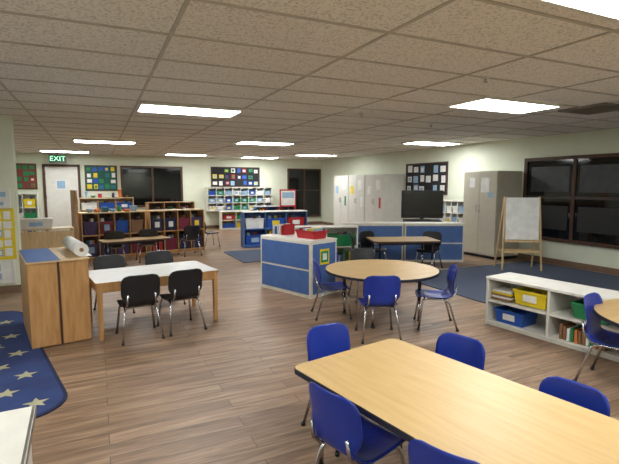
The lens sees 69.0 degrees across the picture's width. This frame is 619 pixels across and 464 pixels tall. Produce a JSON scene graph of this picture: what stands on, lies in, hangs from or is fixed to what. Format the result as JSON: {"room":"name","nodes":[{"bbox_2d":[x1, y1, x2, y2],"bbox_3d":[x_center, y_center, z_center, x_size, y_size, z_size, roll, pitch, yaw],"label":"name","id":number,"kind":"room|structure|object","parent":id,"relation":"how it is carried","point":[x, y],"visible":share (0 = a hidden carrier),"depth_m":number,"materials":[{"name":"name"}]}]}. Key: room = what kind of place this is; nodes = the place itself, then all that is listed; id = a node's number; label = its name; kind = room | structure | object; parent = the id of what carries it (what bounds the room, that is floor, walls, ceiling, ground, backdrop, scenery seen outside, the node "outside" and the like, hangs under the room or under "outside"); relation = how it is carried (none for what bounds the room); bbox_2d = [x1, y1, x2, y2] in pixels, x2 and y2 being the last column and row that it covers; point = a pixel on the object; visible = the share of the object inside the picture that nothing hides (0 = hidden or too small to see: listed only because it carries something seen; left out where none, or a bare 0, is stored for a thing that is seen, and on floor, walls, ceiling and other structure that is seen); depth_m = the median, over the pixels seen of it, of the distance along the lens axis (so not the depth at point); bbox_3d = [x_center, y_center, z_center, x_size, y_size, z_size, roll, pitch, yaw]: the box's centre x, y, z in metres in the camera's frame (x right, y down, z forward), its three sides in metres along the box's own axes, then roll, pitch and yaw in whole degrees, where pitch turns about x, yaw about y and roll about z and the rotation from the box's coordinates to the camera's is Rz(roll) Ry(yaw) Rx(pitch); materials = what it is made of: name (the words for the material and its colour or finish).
{"room":"classroom","nodes":[
{"label":"classroom","id":0,"kind":"room"},
{"bbox_2d":[0,115,21,285],"bbox_3d":[-4.816,-0.344,5.993,1.580,2.440,0.150,-3,7,-25],"label":"wall","id":1,"kind":"structure","parent":0,"point":[8,175],"depth_m":6.19,"materials":[{"name":"paint"}]},
{"bbox_2d":[0,189,10,208],"bbox_3d":[-4.299,-0.449,6.128,0.380,0.280,0.024,-3,7,-25],"label":"poster","id":2,"kind":"object","parent":1,"relation":"attached to","point":[5,200],"visible":1,"depth_m":6.18,"materials":[{"name":"white paper"}]},
{"bbox_2d":[0,259,15,283],"bbox_3d":[-4.317,0.557,6.225,0.420,0.340,0.024,-3,7,-25],"label":"poster","id":3,"kind":"object","parent":1,"relation":"attached to","point":[7,267],"visible":1,"depth_m":6.27,"materials":[{"name":"white paper"}]},
{"bbox_2d":[0,208,16,259],"bbox_3d":[-4.426,0.040,6.120,0.720,0.710,0.024,-3,7,-25],"label":"chart","id":4,"kind":"object","parent":1,"relation":"attached to","point":[8,250],"visible":1,"depth_m":6.23,"materials":[{"name":"yellow paper"}]},
{"bbox_2d":[0,285,21,292],"bbox_3d":[-4.782,0.827,6.042,1.580,0.100,0.012,-3,7,-25],"label":"baseboard","id":5,"kind":"structure","parent":1,"relation":"attached to","point":[10,288],"depth_m":6.31,"materials":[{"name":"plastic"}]},
{"bbox_2d":[15,152,321,230],"bbox_3d":[-4.288,-1.311,15.250,10.750,2.440,0.150,-3,7,-25],"label":"wall","id":6,"kind":"structure","parent":0,"point":[196,170],"depth_m":15.28,"materials":[{"name":"paint"}]},
{"bbox_2d":[16,163,37,188],"bbox_3d":[-8.328,-1.631,13.211,0.560,0.760,0.024,-3,7,-25],"label":"bulletin board","id":7,"kind":"object","parent":6,"relation":"attached to","point":[26,172],"visible":0.87,"depth_m":13.22,"materials":[{"name":"red fabric"}]},
{"bbox_2d":[42,164,80,230],"bbox_3d":[-7.479,-0.984,13.661,1.000,2.120,0.060,-3,7,-25],"label":"door frame","id":8,"kind":"structure","parent":6,"relation":"attached to","point":[43,165],"depth_m":13.47,"materials":[{"name":"brown wood"}]},
{"bbox_2d":[45,166,79,230],"bbox_3d":[-7.471,-0.951,13.640,0.865,2.040,0.111,-3,7,-25],"label":"door","id":9,"kind":"structure","parent":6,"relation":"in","point":[59,180],"depth_m":13.62,"materials":[{"name":"white paint"}]},
{"bbox_2d":[84,165,117,190],"bbox_3d":[-6.509,-1.685,14.065,0.920,0.790,0.024,-3,7,-25],"label":"bulletin board","id":10,"kind":"object","parent":6,"relation":"attached to","point":[97,177],"visible":0.98,"depth_m":14.06,"materials":[{"name":"green fabric"}]},
{"bbox_2d":[120,166,182,206],"bbox_3d":[-5.124,-1.486,14.715,1.920,1.320,0.070,-3,7,-25],"label":"window","id":11,"kind":"structure","parent":6,"relation":"in","point":[143,183],"depth_m":14.70,"materials":[{"name":"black glass"}]},
{"bbox_2d":[211,167,259,186],"bbox_3d":[-2.599,-1.945,15.884,1.760,0.690,0.024,-3,7,-25],"label":"bulletin board","id":12,"kind":"object","parent":6,"relation":"attached to","point":[220,176],"visible":1,"depth_m":15.88,"materials":[{"name":"black fabric"}]},
{"bbox_2d":[205,187,271,210],"bbox_3d":[-2.457,-1.165,15.780,2.310,0.800,0.370,-3,7,-25],"label":"cubby unit","id":13,"kind":"object","parent":6,"relation":"attached to","point":[222,198],"visible":0.95,"depth_m":15.65,"materials":[{"name":"white laminate"}]},
{"bbox_2d":[206,221,320,227],"bbox_3d":[-4.263,-0.139,15.294,10.430,0.100,0.012,-3,7,-25],"label":"baseboard","id":14,"kind":"structure","parent":6,"relation":"attached to","point":[314,222],"depth_m":15.79,"materials":[{"name":"plastic"}]},
{"bbox_2d":[287,168,320,216],"bbox_3d":[-0.191,-1.478,17.046,1.370,1.820,0.070,-3,7,-25],"label":"window","id":15,"kind":"structure","parent":6,"relation":"in","point":[306,182],"depth_m":17.10,"materials":[{"name":"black glass"}]},
{"bbox_2d":[0,0,618,159],"bbox_3d":[-0.472,-1.730,7.039,10.750,0.100,18.100,-3,7,-25],"label":"ceiling","id":16,"kind":"structure","parent":0,"point":[467,22],"depth_m":3.71,"materials":[{"name":"tile"}]},
{"bbox_2d":[49,152,66,162],"bbox_3d":[-7.324,-2.160,13.086,0.440,0.300,0.065,-3,7,-25],"label":"exit sign","id":17,"kind":"object","parent":16,"relation":"hanging from","point":[53,158],"visible":1,"depth_m":13.06,"materials":[{"name":"green plastic"}]},
{"bbox_2d":[38,149,89,152],"bbox_3d":[-6.716,-2.219,12.370,1.220,0.034,0.610,-3,7,-25],"label":"ceiling light panel","id":18,"kind":"object","parent":16,"relation":"in","point":[41,150],"depth_m":12.27,"materials":[{"name":"white plastic"}]},
{"bbox_2d":[72,138,136,144],"bbox_3d":[-4.368,-1.932,9.621,1.220,0.034,0.610,-3,7,-25],"label":"ceiling light panel","id":19,"kind":"object","parent":16,"relation":"in","point":[74,140],"depth_m":9.46,"materials":[{"name":"white plastic"}]},
{"bbox_2d":[164,153,207,155],"bbox_3d":[-3.774,-2.363,13.745,1.220,0.034,0.610,-3,7,-25],"label":"ceiling light panel","id":20,"kind":"object","parent":16,"relation":"in","point":[175,154],"depth_m":13.51,"materials":[{"name":"white plastic"}]},
{"bbox_2d":[135,101,243,117],"bbox_3d":[-1.488,-1.511,5.582,1.220,0.034,0.610,-3,7,-25],"label":"ceiling light panel","id":21,"kind":"object","parent":16,"relation":"in","point":[148,107],"depth_m":5.51,"materials":[{"name":"white plastic"}]},
{"bbox_2d":[239,156,279,158],"bbox_3d":[-1.682,-2.511,15.162,1.220,0.034,0.610,-3,7,-25],"label":"ceiling light panel","id":22,"kind":"object","parent":16,"relation":"in","point":[259,157],"depth_m":14.94,"materials":[{"name":"white plastic"}]},
{"bbox_2d":[234,140,295,145],"bbox_3d":[-0.983,-1.966,9.939,1.220,0.034,0.610,-3,7,-25],"label":"ceiling light panel","id":23,"kind":"object","parent":16,"relation":"in","point":[253,142],"depth_m":9.87,"materials":[{"name":"white plastic"}]},
{"bbox_2d":[0,0,618,160],"bbox_3d":[-0.473,-1.677,7.044,10.450,0.008,17.800,-3,7,-25],"label":"grid","id":24,"kind":"object","parent":16,"relation":"attached to","point":[393,32],"depth_m":4.37,"materials":[{"name":"metal"}]},
{"bbox_2d":[294,153,337,156],"bbox_3d":[0.212,-2.385,13.959,1.220,0.034,0.610,-3,7,-25],"label":"ceiling light panel","id":25,"kind":"object","parent":16,"relation":"in","point":[302,154],"depth_m":13.90,"materials":[{"name":"white plastic"}]},
{"bbox_2d":[401,140,462,145],"bbox_3d":[2.708,-1.968,9.960,1.220,0.034,0.610,-3,7,-25],"label":"ceiling light panel","id":26,"kind":"object","parent":16,"relation":"in","point":[416,142],"depth_m":9.89,"materials":[{"name":"white plastic"}]},
{"bbox_2d":[481,75,489,82],"bbox_3d":[1.530,-1.329,3.917,0.068,0.050,0.068,-3,7,-25],"label":"sprinkler head","id":27,"kind":"object","parent":16,"relation":"attached to","point":[485,77],"visible":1,"depth_m":3.90},
{"bbox_2d":[446,95,563,113],"bbox_3d":[2.279,-1.477,5.254,1.220,0.034,0.610,-3,7,-25],"label":"ceiling light panel","id":28,"kind":"object","parent":16,"relation":"in","point":[491,103],"depth_m":5.17,"materials":[{"name":"white plastic"}]},
{"bbox_2d":[530,0,618,22],"bbox_3d":[1.530,-1.146,2.091,1.220,0.034,0.610,-3,7,-25],"label":"ceiling light panel","id":29,"kind":"object","parent":16,"relation":"in","point":[604,9],"depth_m":2.30,"materials":[{"name":"white plastic"}]},
{"bbox_2d":[558,102,618,114],"bbox_3d":[3.530,-1.510,5.530,0.600,0.024,0.600,-3,7,-25],"label":"ceiling vent","id":30,"kind":"object","parent":16,"relation":"in","point":[605,107],"depth_m":5.51,"materials":[{"name":"black metal"}]},
{"bbox_2d":[0,224,618,463],"bbox_3d":[-0.472,0.796,7.303,10.750,0.100,18.100,-3,7,-25],"label":"floor","id":31,"kind":"structure","parent":0,"point":[229,391],"depth_m":3.78,"materials":[{"name":"brown wood"}]},
{"bbox_2d":[0,405,36,463],"bbox_3d":[-1.328,1.081,1.185,1.005,0.603,1.060,-3,7,-27],"label":"shelf","id":32,"kind":"object","parent":31,"relation":"on","point":[17,425],"visible":1,"depth_m":1.64,"materials":[{"name":"laminate"}]},
{"bbox_2d":[18,193,40,231],"bbox_3d":[-8.253,-0.488,13.003,0.760,1.270,0.330,-3,7,-25],"label":"shelf","id":33,"kind":"object","parent":31,"relation":"on","point":[28,202],"visible":0.37,"depth_m":12.99,"materials":[{"name":"white laminate"}]},
{"bbox_2d":[0,311,67,417],"bbox_3d":[-3.171,1.108,3.762,1.600,0.013,3.100,-5,8,-38],"label":"rug","id":34,"kind":"object","parent":31,"relation":"on","point":[28,378],"visible":0.98,"depth_m":3.57,"materials":[{"name":"blue carpet"}]},
{"bbox_2d":[18,247,91,348],"bbox_3d":[-2.607,0.614,4.588,0.520,0.800,0.995,-4,7,-36],"label":"storage unit","id":35,"kind":"object","parent":34,"relation":"on","point":[55,289],"visible":0.91,"depth_m":4.21,"materials":[{"name":"brown wood"}]},
{"bbox_2d":[62,236,91,256],"bbox_3d":[-2.425,0.140,4.677,0.155,0.130,0.780,-4,7,-36],"label":"paper roll","id":36,"kind":"object","parent":35,"relation":"on","point":[77,247],"visible":1,"depth_m":4.40,"materials":[{"name":"white paper"}]},
{"bbox_2d":[20,226,73,249],"bbox_3d":[-4.686,0.316,7.764,1.110,0.760,0.410,-4,7,-33],"label":"shelf","id":37,"kind":"object","parent":31,"relation":"on","point":[42,239],"visible":0.31,"depth_m":7.64,"materials":[{"name":"brown wood"}]},
{"bbox_2d":[20,217,52,229],"bbox_3d":[-4.692,-0.147,7.711,0.520,0.170,0.280,-4,7,-33],"label":"storage box","id":38,"kind":"object","parent":37,"relation":"on","point":[25,223],"visible":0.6,"depth_m":7.62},
{"bbox_2d":[70,190,79,240],"bbox_3d":[-4.649,-0.126,8.909,0.070,1.400,0.600,-5,7,-37],"label":"divider","id":39,"kind":"object","parent":31,"relation":"on","point":[73,193],"visible":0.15,"depth_m":8.76,"materials":[{"name":"brown wood"}]},
{"bbox_2d":[79,197,133,211],"bbox_3d":[-6.183,-0.493,13.774,1.510,1.120,0.360,-3,7,-25],"label":"shelf","id":40,"kind":"object","parent":31,"relation":"on","point":[84,203],"visible":0.27,"depth_m":13.69,"materials":[{"name":"brown wood"}]},
{"bbox_2d":[78,210,146,260],"bbox_3d":[-4.095,0.051,9.386,1.260,0.950,0.390,-4,7,-37],"label":"cubby shelf","id":41,"kind":"object","parent":31,"relation":"on","point":[93,226],"visible":0.62,"depth_m":9.28,"materials":[{"name":"maple wood"},{"name":"dark brown wood"},{"name":"navy plastic"}]},
{"bbox_2d":[93,254,134,312],"bbox_3d":[-2.329,0.623,5.330,0.402,0.656,0.424,-4,7,-33],"label":"chair","id":42,"kind":"object","parent":31,"relation":"on","point":[105,261],"visible":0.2,"depth_m":5.45,"materials":[{"name":"black plastic"}]},
{"bbox_2d":[104,231,126,264],"bbox_3d":[-3.702,0.287,8.546,0.402,0.656,0.424,-3,7,-25],"label":"chair","id":43,"kind":"object","parent":31,"relation":"on","point":[109,234],"visible":0.57,"depth_m":8.38,"materials":[{"name":"black plastic"}]},
{"bbox_2d":[98,236,170,254],"bbox_3d":[-3.262,0.376,8.441,1.208,0.500,0.508,-4,7,-37],"label":"table","id":44,"kind":"object","parent":31,"relation":"on","point":[133,240],"visible":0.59,"depth_m":8.30,"materials":[{"name":"brown wood"}]},
{"bbox_2d":[115,274,164,345],"bbox_3d":[-1.695,0.714,4.462,0.402,0.656,0.424,-4,7,-31],"label":"chair","id":45,"kind":"object","parent":31,"relation":"on","point":[137,291],"visible":1,"depth_m":4.30,"materials":[{"name":"black plastic"}]},
{"bbox_2d":[136,229,157,262],"bbox_3d":[-3.222,0.246,8.935,0.402,0.656,0.424,-3,7,-30],"label":"chair","id":46,"kind":"object","parent":31,"relation":"on","point":[143,232],"visible":0.77,"depth_m":8.77,"materials":[{"name":"black plastic"}]},
{"bbox_2d":[89,261,217,340],"bbox_3d":[-1.724,0.705,4.947,1.240,0.570,0.760,-4,7,-34],"label":"table","id":47,"kind":"object","parent":31,"relation":"on","point":[102,281],"visible":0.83,"depth_m":4.87,"materials":[{"name":"grey laminate"}]},
{"bbox_2d":[145,250,185,308],"bbox_3d":[-1.841,0.584,5.700,0.402,0.656,0.424,-4,7,-37],"label":"chair","id":48,"kind":"object","parent":31,"relation":"on","point":[161,256],"visible":0.27,"depth_m":5.82,"materials":[{"name":"black plastic"}]},
{"bbox_2d":[145,201,194,209],"bbox_3d":[-3.988,-0.355,12.935,1.310,1.020,0.360,-4,7,-33],"label":"shelf","id":49,"kind":"object","parent":31,"relation":"on","point":[180,204],"visible":0.16,"depth_m":12.89,"materials":[{"name":"brown wood"}]},
{"bbox_2d":[143,208,204,252],"bbox_3d":[-3.046,-0.035,10.206,1.260,0.950,0.390,-4,7,-37],"label":"cubby shelf","id":50,"kind":"object","parent":31,"relation":"on","point":[171,223],"visible":0.71,"depth_m":10.11,"materials":[{"name":"brown wood"}]},
{"bbox_2d":[156,268,206,336],"bbox_3d":[-1.352,0.686,4.721,0.402,0.656,0.424,-4,7,-37],"label":"chair","id":51,"kind":"object","parent":31,"relation":"on","point":[182,284],"visible":0.96,"depth_m":4.57,"materials":[{"name":"black plastic"}]},
{"bbox_2d":[178,225,201,256],"bbox_3d":[-2.577,0.169,9.676,0.402,0.656,0.424,-4,7,-35],"label":"chair","id":52,"kind":"object","parent":31,"relation":"on","point":[192,232],"visible":1,"depth_m":9.53,"materials":[{"name":"black plastic"}]},
{"bbox_2d":[204,221,219,245],"bbox_3d":[-2.467,0.025,11.055,0.424,0.656,0.402,-4,7,-35],"label":"chair","id":53,"kind":"object","parent":31,"relation":"on","point":[207,232],"visible":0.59,"depth_m":10.98,"materials":[{"name":"black plastic"}]},
{"bbox_2d":[219,210,247,229],"bbox_3d":[-2.544,-0.405,15.335,1.010,0.620,0.360,-3,7,-25],"label":"shelf","id":54,"kind":"object","parent":31,"relation":"on","point":[228,220],"visible":0.68,"depth_m":15.17,"materials":[{"name":"white laminate"}]},
{"bbox_2d":[224,249,260,262],"bbox_3d":[-0.882,0.485,9.743,1.600,0.012,1.600,-3,7,-25],"label":"carpet","id":55,"kind":"object","parent":31,"relation":"on","point":[245,256],"visible":0.48,"depth_m":9.55,"materials":[{"name":"blue carpet"}]},
{"bbox_2d":[253,206,288,210],"bbox_3d":[-1.346,-0.532,15.832,1.210,0.770,0.360,-3,7,-25],"label":"shelf","id":56,"kind":"object","parent":31,"relation":"on","point":[255,208],"visible":0.12,"depth_m":15.70,"materials":[{"name":"white laminate"}]},
{"bbox_2d":[240,210,306,247],"bbox_3d":[-0.872,-0.090,11.120,1.610,0.870,0.390,-2,6,-20],"label":"bookshelf","id":57,"kind":"object","parent":31,"relation":"on","point":[254,224],"visible":0.59,"depth_m":10.95,"materials":[{"name":"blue laminate"}]},
{"bbox_2d":[279,189,295,209],"bbox_3d":[-0.770,-0.815,15.753,0.600,1.350,0.130,-3,7,-25],"label":"display board","id":58,"kind":"object","parent":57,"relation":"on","point":[287,196],"visible":0.74,"depth_m":15.66,"materials":[{"name":"plastic"}]},
{"bbox_2d":[261,233,336,298],"bbox_3d":[-0.169,0.448,6.448,1.049,0.770,0.525,6,8,45],"label":"shelf unit","id":59,"kind":"object","parent":31,"relation":"on","point":[287,266],"visible":0.83,"depth_m":6.16,"materials":[{"name":"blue laminate"}]},
{"bbox_2d":[271,223,296,235],"bbox_3d":[-0.367,-0.041,6.599,0.220,0.169,0.340,-6,8,-43],"label":"picture books","id":60,"kind":"object","parent":59,"relation":"on","point":[287,229],"visible":0.98,"depth_m":6.53,"materials":[{"name":"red paper"}]},
{"bbox_2d":[295,227,327,239],"bbox_3d":[0.027,0.010,6.234,0.376,0.143,0.276,6,8,45],"label":"basket","id":61,"kind":"object","parent":59,"relation":"on","point":[302,232],"visible":1,"depth_m":6.14,"materials":[{"name":"plastic"}]},
{"bbox_2d":[295,225,357,261],"bbox_3d":[0.273,0.271,8.192,1.160,0.760,0.390,-1,6,-10],"label":"shelf","id":62,"kind":"object","parent":31,"relation":"on","point":[342,233],"visible":0.23,"depth_m":8.12,"materials":[{"name":"laminate"}]},
{"bbox_2d":[311,258,351,320],"bbox_3d":[0.249,0.638,5.186,0.424,0.656,0.402,-1,6,-7],"label":"chair","id":63,"kind":"object","parent":31,"relation":"on","point":[328,286],"visible":0.97,"depth_m":5.06,"materials":[{"name":"blue plastic"}]},
{"bbox_2d":[301,322,380,456],"bbox_3d":[0.198,0.912,2.721,0.353,0.623,0.402,-4,7,-31],"label":"chair","id":64,"kind":"object","parent":31,"relation":"on","point":[323,340],"visible":0.31,"depth_m":2.85,"materials":[{"name":"blue plastic"}]},
{"bbox_2d":[334,175,348,224],"bbox_3d":[1.301,-0.937,14.757,0.722,1.800,0.950,-3,7,-25],"label":"storage cabinet","id":65,"kind":"object","parent":31,"relation":"on","point":[341,183],"visible":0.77,"depth_m":14.58,"materials":[{"name":"metal"}]},
{"bbox_2d":[350,234,353,249],"bbox_3d":[0.913,0.364,7.806,0.424,0.656,0.402,1,6,5],"label":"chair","id":66,"kind":"object","parent":31,"relation":"on","point":[351,235],"visible":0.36,"depth_m":7.68,"materials":[{"name":"black plastic"}]},
{"bbox_2d":[348,175,364,221],"bbox_3d":[1.714,-0.846,13.884,0.722,1.800,0.950,-3,7,-25],"label":"storage cabinet","id":67,"kind":"object","parent":31,"relation":"on","point":[356,201],"visible":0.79,"depth_m":13.70,"materials":[{"name":"metal"}]},
{"bbox_2d":[308,382,405,463],"bbox_3d":[0.220,0.973,2.069,0.411,0.636,0.351,-5,8,-41],"label":"chair","id":68,"kind":"object","parent":31,"relation":"on","point":[335,419],"visible":0.99,"depth_m":1.95,"materials":[{"name":"blue plastic"}]},
{"bbox_2d":[348,248,375,303],"bbox_3d":[0.745,0.561,5.920,0.402,0.656,0.424,-1,6,-10],"label":"chair","id":69,"kind":"object","parent":31,"relation":"on","point":[356,253],"visible":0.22,"depth_m":6.08,"materials":[{"name":"black plastic"}]},
{"bbox_2d":[342,222,403,260],"bbox_3d":[1.243,0.191,8.955,1.175,0.760,0.405,0,6,0],"label":"shelf unit","id":70,"kind":"object","parent":31,"relation":"on","point":[380,229],"visible":0.4,"depth_m":8.74,"materials":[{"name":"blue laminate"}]},
{"bbox_2d":[360,231,386,259],"bbox_3d":[1.155,0.323,8.199,0.402,0.656,0.424,-4,7,-35],"label":"chair","id":71,"kind":"object","parent":31,"relation":"on","point":[364,242],"visible":0.63,"depth_m":8.29,"materials":[{"name":"black plastic"}]},
{"bbox_2d":[355,275,401,343],"bbox_3d":[0.680,0.715,4.451,0.402,0.656,0.424,0,6,-3],"label":"chair","id":72,"kind":"object","parent":31,"relation":"on","point":[378,291],"visible":0.95,"depth_m":4.27,"materials":[{"name":"blue plastic"}]},
{"bbox_2d":[325,259,438,328],"bbox_3d":[0.812,0.692,5.121,1.268,0.560,1.268,-3,7,-25],"label":"round table","id":73,"kind":"object","parent":31,"relation":"on","point":[355,270],"visible":0.78,"depth_m":4.97,"materials":[{"name":"brown wood"}]},
{"bbox_2d":[365,174,403,221],"bbox_3d":[2.126,-0.755,13.011,0.722,1.800,0.950,-3,7,-25],"label":"storage cabinet","id":74,"kind":"object","parent":31,"relation":"on","point":[382,191],"visible":0.8,"depth_m":12.62,"materials":[{"name":"metal"}]},
{"bbox_2d":[366,236,440,265],"bbox_3d":[1.624,0.400,7.918,1.158,0.560,0.708,-1,6,-5],"label":"table","id":75,"kind":"object","parent":31,"relation":"on","point":[414,240],"visible":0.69,"depth_m":7.67,"materials":[{"name":"navy rubber"},{"name":"oak laminate"},{"name":"dark metal"}]},
{"bbox_2d":[415,231,442,267],"bbox_3d":[2.148,0.333,8.109,0.402,0.656,0.424,4,7,35],"label":"chair","id":76,"kind":"object","parent":31,"relation":"on","point":[436,235],"visible":0.8,"depth_m":8.17,"materials":[{"name":"black plastic"}]},
{"bbox_2d":[402,222,464,261],"bbox_3d":[2.425,0.191,8.953,1.171,0.760,0.405,0,6,0],"label":"shelf unit","id":77,"kind":"object","parent":31,"relation":"on","point":[452,245],"visible":0.72,"depth_m":8.76,"materials":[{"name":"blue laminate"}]},
{"bbox_2d":[401,190,443,221],"bbox_3d":[2.540,-0.250,10.193,0.920,1.380,0.510,1,6,5],"label":"television","id":78,"kind":"object","parent":77,"relation":"on","point":[421,204],"visible":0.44,"depth_m":10.11,"materials":[{"name":"black plastic"}]},
{"bbox_2d":[413,264,458,331],"bbox_3d":[1.351,0.677,4.813,0.424,0.656,0.402,1,6,7],"label":"chair","id":79,"kind":"object","parent":31,"relation":"on","point":[446,294],"visible":0.99,"depth_m":4.81,"materials":[{"name":"blue plastic"}]},
{"bbox_2d":[400,332,485,448],"bbox_3d":[0.760,0.931,2.536,0.402,0.623,0.343,-5,8,-42],"label":"chair","id":80,"kind":"object","parent":31,"relation":"on","point":[463,349],"visible":0.17,"depth_m":2.63,"materials":[{"name":"blue plastic"}]},
{"bbox_2d":[408,438,480,463],"bbox_3d":[0.573,1.017,1.650,0.351,0.636,0.411,5,8,40],"label":"chair","id":81,"kind":"object","parent":31,"relation":"on","point":[419,451],"visible":1,"depth_m":1.51,"materials":[{"name":"blue plastic"}]},
{"bbox_2d":[432,200,462,222],"bbox_3d":[3.379,-0.185,10.731,0.330,1.140,0.860,-5,8,-40],"label":"cubby shelf","id":82,"kind":"object","parent":31,"relation":"on","point":[452,209],"visible":0.23,"depth_m":10.56,"materials":[{"name":"laminate"}]},
{"bbox_2d":[294,339,618,463],"bbox_3d":[0.752,1.032,1.862,0.768,0.560,1.838,-4,7,-36],"label":"table","id":83,"kind":"object","parent":31,"relation":"on","point":[411,391],"visible":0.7,"depth_m":1.90,"materials":[{"name":"brown wood"}]},
{"bbox_2d":[463,171,521,259],"bbox_3d":[3.797,-0.376,9.474,0.722,1.780,0.900,-3,7,-25],"label":"storage cabinet","id":84,"kind":"object","parent":31,"relation":"on","point":[485,192],"visible":0.92,"depth_m":9.17,"materials":[{"name":"metal"}]},
{"bbox_2d":[416,261,618,303],"bbox_3d":[3.669,0.819,6.539,3.300,0.012,3.700,-3,7,-25],"label":"carpet","id":85,"kind":"object","parent":31,"relation":"on","point":[471,282],"visible":0.29,"depth_m":7.36,"materials":[{"name":"blue carpet"}]},
{"bbox_2d":[493,197,541,270],"bbox_3d":[3.717,0.018,7.982,0.693,1.286,0.476,1,6,5],"label":"easel","id":86,"kind":"object","parent":85,"relation":"on","point":[522,222],"visible":1,"depth_m":7.84,"materials":[{"name":"brown wood"}]},
{"bbox_2d":[485,272,618,361],"bbox_3d":[2.448,0.783,4.414,0.430,0.525,1.360,-4,7,-33],"label":"shelf","id":87,"kind":"object","parent":31,"relation":"on","point":[559,310],"visible":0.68,"depth_m":4.40,"materials":[{"name":"white laminate"}]},
{"bbox_2d":[491,287,514,301],"bbox_3d":[2.093,0.664,4.793,0.190,0.097,0.220,-4,7,-33],"label":"book stack","id":88,"kind":"object","parent":87,"relation":"in","point":[501,293],"visible":0.79,"depth_m":4.75,"materials":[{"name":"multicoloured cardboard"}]},
{"bbox_2d":[494,305,537,327],"bbox_3d":[2.185,0.886,4.756,0.296,0.140,0.336,-4,7,-33],"label":"storage bin","id":89,"kind":"object","parent":87,"relation":"in","point":[510,315],"visible":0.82,"depth_m":4.68,"materials":[{"name":"blue plastic"}]},
{"bbox_2d":[513,286,547,309],"bbox_3d":[2.303,0.663,4.552,0.296,0.150,0.356,-4,7,-33],"label":"storage bin","id":90,"kind":"object","parent":87,"relation":"in","point":[527,296],"visible":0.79,"depth_m":4.50,"materials":[{"name":"plastic"}]},
{"bbox_2d":[559,321,610,350],"bbox_3d":[2.545,0.946,4.135,0.180,0.150,0.399,-4,7,-33],"label":"book stack","id":91,"kind":"object","parent":87,"relation":"in","point":[568,331],"visible":0.49,"depth_m":4.16,"materials":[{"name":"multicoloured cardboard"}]},
{"bbox_2d":[570,298,608,324],"bbox_3d":[2.612,0.717,4.082,0.296,0.140,0.336,-4,7,-33],"label":"storage bin","id":92,"kind":"object","parent":87,"relation":"in","point":[578,307],"visible":0.21,"depth_m":4.09,"materials":[{"name":"plastic"}]},
{"bbox_2d":[539,376,610,416],"bbox_3d":[1.064,0.997,1.964,0.394,0.610,0.336,-4,7,-36],"label":"chair","id":93,"kind":"object","parent":31,"relation":"on","point":[571,391],"visible":0.22,"depth_m":2.04,"materials":[{"name":"blue plastic"}]},
{"bbox_2d":[573,292,618,381],"bbox_3d":[2.302,0.826,3.383,0.402,0.656,0.424,-5,8,-40],"label":"chair","id":94,"kind":"object","parent":31,"relation":"on","point":[600,337],"visible":0.95,"depth_m":3.46,"materials":[{"name":"blue plastic"}]},
{"bbox_2d":[593,298,618,327],"bbox_3d":[2.724,0.895,3.179,1.247,0.560,1.247,-3,7,-25],"label":"round table","id":95,"kind":"object","parent":31,"relation":"on","point":[608,311],"visible":0.93,"depth_m":3.36,"materials":[{"name":"brown wood"}]},
{"bbox_2d":[322,128,618,268],"bbox_3d":[4.325,-0.701,9.412,0.150,2.440,17.800,-3,7,-25],"label":"wall","id":96,"kind":"structure","parent":0,"point":[506,155],"depth_m":9.73,"materials":[{"name":"paint"}]},
{"bbox_2d":[405,161,448,194],"bbox_3d":[3.055,-1.403,11.849,0.024,0.830,1.660,-3,7,-25],"label":"bulletin board","id":97,"kind":"object","parent":96,"relation":"attached to","point":[432,175],"visible":0.89,"depth_m":11.76,"materials":[{"name":"black fabric"}]},
{"bbox_2d":[321,221,618,274],"bbox_3d":[4.251,0.466,9.499,0.012,0.100,17.800,-3,7,-25],"label":"baseboard","id":98,"kind":"structure","parent":96,"relation":"attached to","point":[520,255],"depth_m":8.31,"materials":[{"name":"plastic"}]},
{"bbox_2d":[523,153,618,248],"bbox_3d":[5.211,-0.493,7.275,0.070,1.590,4.120,-3,7,-25],"label":"window","id":99,"kind":"structure","parent":96,"relation":"in","point":[579,194],"depth_m":8.10,"materials":[{"name":"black glass"}]}
]}

